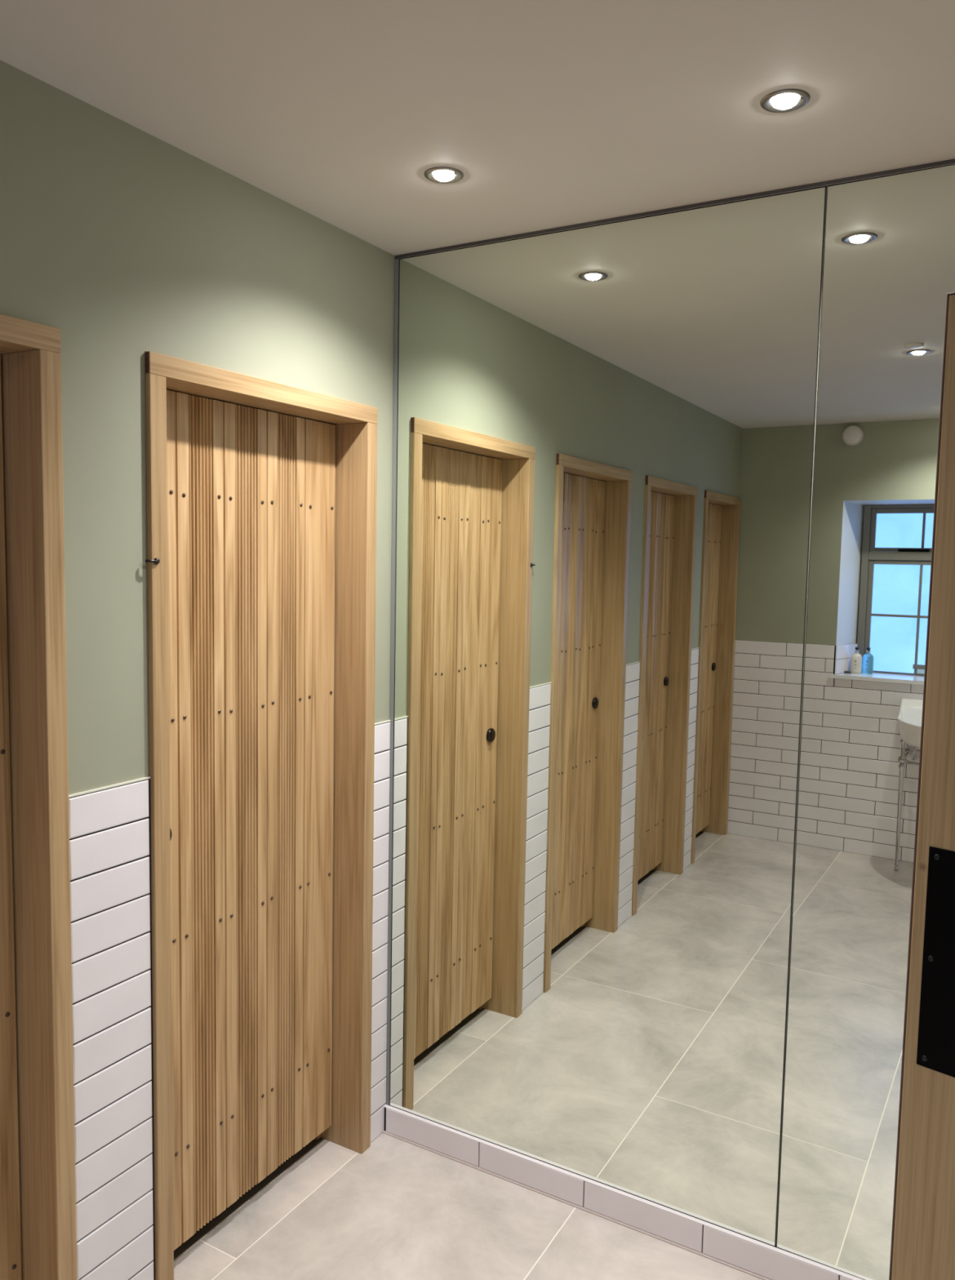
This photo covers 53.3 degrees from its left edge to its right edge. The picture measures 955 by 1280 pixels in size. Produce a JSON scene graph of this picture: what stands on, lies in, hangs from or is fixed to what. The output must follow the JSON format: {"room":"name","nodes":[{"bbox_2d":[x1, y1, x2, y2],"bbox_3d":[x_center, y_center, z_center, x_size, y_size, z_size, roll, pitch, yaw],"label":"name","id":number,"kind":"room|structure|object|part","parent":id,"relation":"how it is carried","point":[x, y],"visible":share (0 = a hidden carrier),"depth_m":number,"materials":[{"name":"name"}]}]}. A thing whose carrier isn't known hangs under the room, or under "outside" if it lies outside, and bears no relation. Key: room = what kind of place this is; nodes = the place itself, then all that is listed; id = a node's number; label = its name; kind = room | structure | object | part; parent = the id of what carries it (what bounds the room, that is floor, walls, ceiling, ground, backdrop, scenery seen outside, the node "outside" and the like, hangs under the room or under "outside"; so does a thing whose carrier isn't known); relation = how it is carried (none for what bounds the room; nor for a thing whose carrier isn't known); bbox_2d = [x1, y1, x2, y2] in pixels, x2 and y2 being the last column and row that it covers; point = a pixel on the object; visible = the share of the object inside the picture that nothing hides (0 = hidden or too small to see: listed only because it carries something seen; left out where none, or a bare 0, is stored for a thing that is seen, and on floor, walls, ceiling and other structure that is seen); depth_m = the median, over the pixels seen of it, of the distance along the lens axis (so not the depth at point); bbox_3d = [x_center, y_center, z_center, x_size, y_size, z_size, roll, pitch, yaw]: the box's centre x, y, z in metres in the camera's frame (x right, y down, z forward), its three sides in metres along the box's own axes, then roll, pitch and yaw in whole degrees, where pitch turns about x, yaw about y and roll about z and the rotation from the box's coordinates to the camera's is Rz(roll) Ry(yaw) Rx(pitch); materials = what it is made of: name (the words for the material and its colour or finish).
{"room":"public restroom","nodes":[
{"label":"public restroom","id":0,"kind":"room"},
{"bbox_2d":[0,59,395,1279],"bbox_3d":[-1.176,0.296,1.126,0.160,2.402,3.590,4,6,30],"label":"wall","id":1,"kind":"structure","parent":0,"point":[116,237],"depth_m":1.83,"materials":[{"name":"green paint"}]},
{"bbox_2d":[0,313,76,1279],"bbox_3d":[-0.991,0.474,1.459,0.164,1.997,0.723,4,6,30],"label":"door","id":2,"kind":"structure","parent":1,"relation":"in","point":[38,1236],"depth_m":1.71,"materials":[{"name":"brown wood"}]},
{"bbox_2d":[68,720,391,797],"bbox_3d":[-0.942,0.309,1.380,0.004,0.004,2.819,4,6,30],"label":"trim","id":3,"kind":"structure","parent":1,"relation":"attached to","point":[384,722],"depth_m":1.81,"materials":[{"name":"beige tile"}]},
{"bbox_2d":[145,351,377,1279],"bbox_3d":[-0.530,0.417,2.247,0.172,1.997,0.753,4,6,30],"label":"door","id":4,"kind":"structure","parent":1,"relation":"in","point":[261,495],"depth_m":2.28,"materials":[{"name":"brown wood"}]},
{"bbox_3d":[-0.671,0.419,2.030,0.016,0.049,0.049,4,6,30],"label":"knob","id":5,"kind":"part","parent":4,"relation":"part of","materials":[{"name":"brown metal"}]},
{"bbox_2d":[173,1133,761,1279],"bbox_3d":[-0.225,1.588,0.670,4.700,0.060,3.590,4,6,30],"label":"floor","id":6,"kind":"structure","parent":0,"point":[396,1209],"depth_m":2.29,"materials":[{"name":"tile"}]},
{"bbox_2d":[0,0,954,255],"bbox_3d":[-0.178,-0.865,0.464,4.700,0.060,3.590,4,6,30],"label":"ceiling","id":7,"kind":"structure","parent":0,"point":[551,113],"depth_m":1.61,"materials":[{"name":"paint"}]},
{"bbox_2d":[424,166,463,183],"bbox_3d":[-0.069,-0.954,1.962,0.081,0.010,0.081,4,6,30],"label":"recessed light","id":8,"kind":"object","parent":7,"relation":"in","point":[442,175],"visible":1,"depth_m":1.95,"materials":[{"name":"silver metal"}]},
{"bbox_2d":[760,88,810,112],"bbox_3d":[0.524,-0.914,1.622,0.081,0.010,0.081,4,6,30],"label":"recessed light","id":9,"kind":"object","parent":7,"relation":"in","point":[784,103],"visible":1,"depth_m":1.61,"materials":[{"name":"silver metal"}]},
{"bbox_2d":[776,187,826,1239],"bbox_3d":[0.775,0.255,2.047,2.310,2.402,0.044,4,6,30],"label":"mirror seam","id":10,"kind":"structure","parent":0,"point":[826,188],"depth_m":2.06,"materials":[{"name":"green paint"}]},
{"bbox_2d":[385,258,399,1105],"bbox_3d":[-0.231,0.157,2.591,0.013,2.317,0.008,4,6,30],"label":"frame","id":11,"kind":"object","parent":10,"relation":"attached to","point":[397,260],"visible":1,"depth_m":2.58,"materials":[{"name":"grey metal"}]},
{"bbox_2d":[390,186,826,1246],"bbox_3d":[0.236,0.189,2.324,1.064,2.317,0.006,4,6,30],"label":"wall mirror","id":12,"kind":"object","parent":10,"relation":"attached to","point":[606,433],"visible":1,"depth_m":2.27,"materials":[{"name":"white mirror"}]},
{"bbox_2d":[382,1104,863,1279],"bbox_3d":[0.672,1.412,2.152,2.160,0.075,0.025,4,6,30],"label":"baseboard","id":13,"kind":"structure","parent":10,"relation":"attached to","point":[760,1260],"depth_m":2.34,"materials":[{"name":"white tile"}]},
{"bbox_2d":[395,158,954,258],"bbox_3d":[0.720,-0.940,1.961,2.159,0.009,0.008,4,6,30],"label":"frame","id":14,"kind":"object","parent":10,"relation":"attached to","point":[950,162],"visible":1,"depth_m":2.10,"materials":[{"name":"grey metal"}]},
{"bbox_2d":[776,164,954,1279],"bbox_3d":[1.160,0.251,1.790,1.069,2.317,0.006,4,6,30],"label":"wall mirror","id":15,"kind":"object","parent":10,"relation":"attached to","point":[889,268],"visible":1,"depth_m":1.99,"materials":[{"name":"white mirror"}]},
{"bbox_3d":[1.066,0.559,0.448,0.144,2.075,0.955,4,6,30],"label":"lining","id":16,"kind":"object","parent":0,"visible":0},
{"bbox_2d":[888,292,954,1279],"bbox_3d":[0.930,0.537,1.136,0.797,1.982,0.050,6,7,43],"label":"door","id":17,"kind":"structure","parent":16,"relation":"attached to","point":[922,1247],"depth_m":1.36,"materials":[{"name":"brown wood"}]},
{"bbox_3d":[0.679,0.459,1.339,0.100,0.324,0.002,6,7,43],"label":"push plate","id":18,"kind":"part","parent":17,"relation":"part of","materials":[{"name":"black metal"}]}
]}

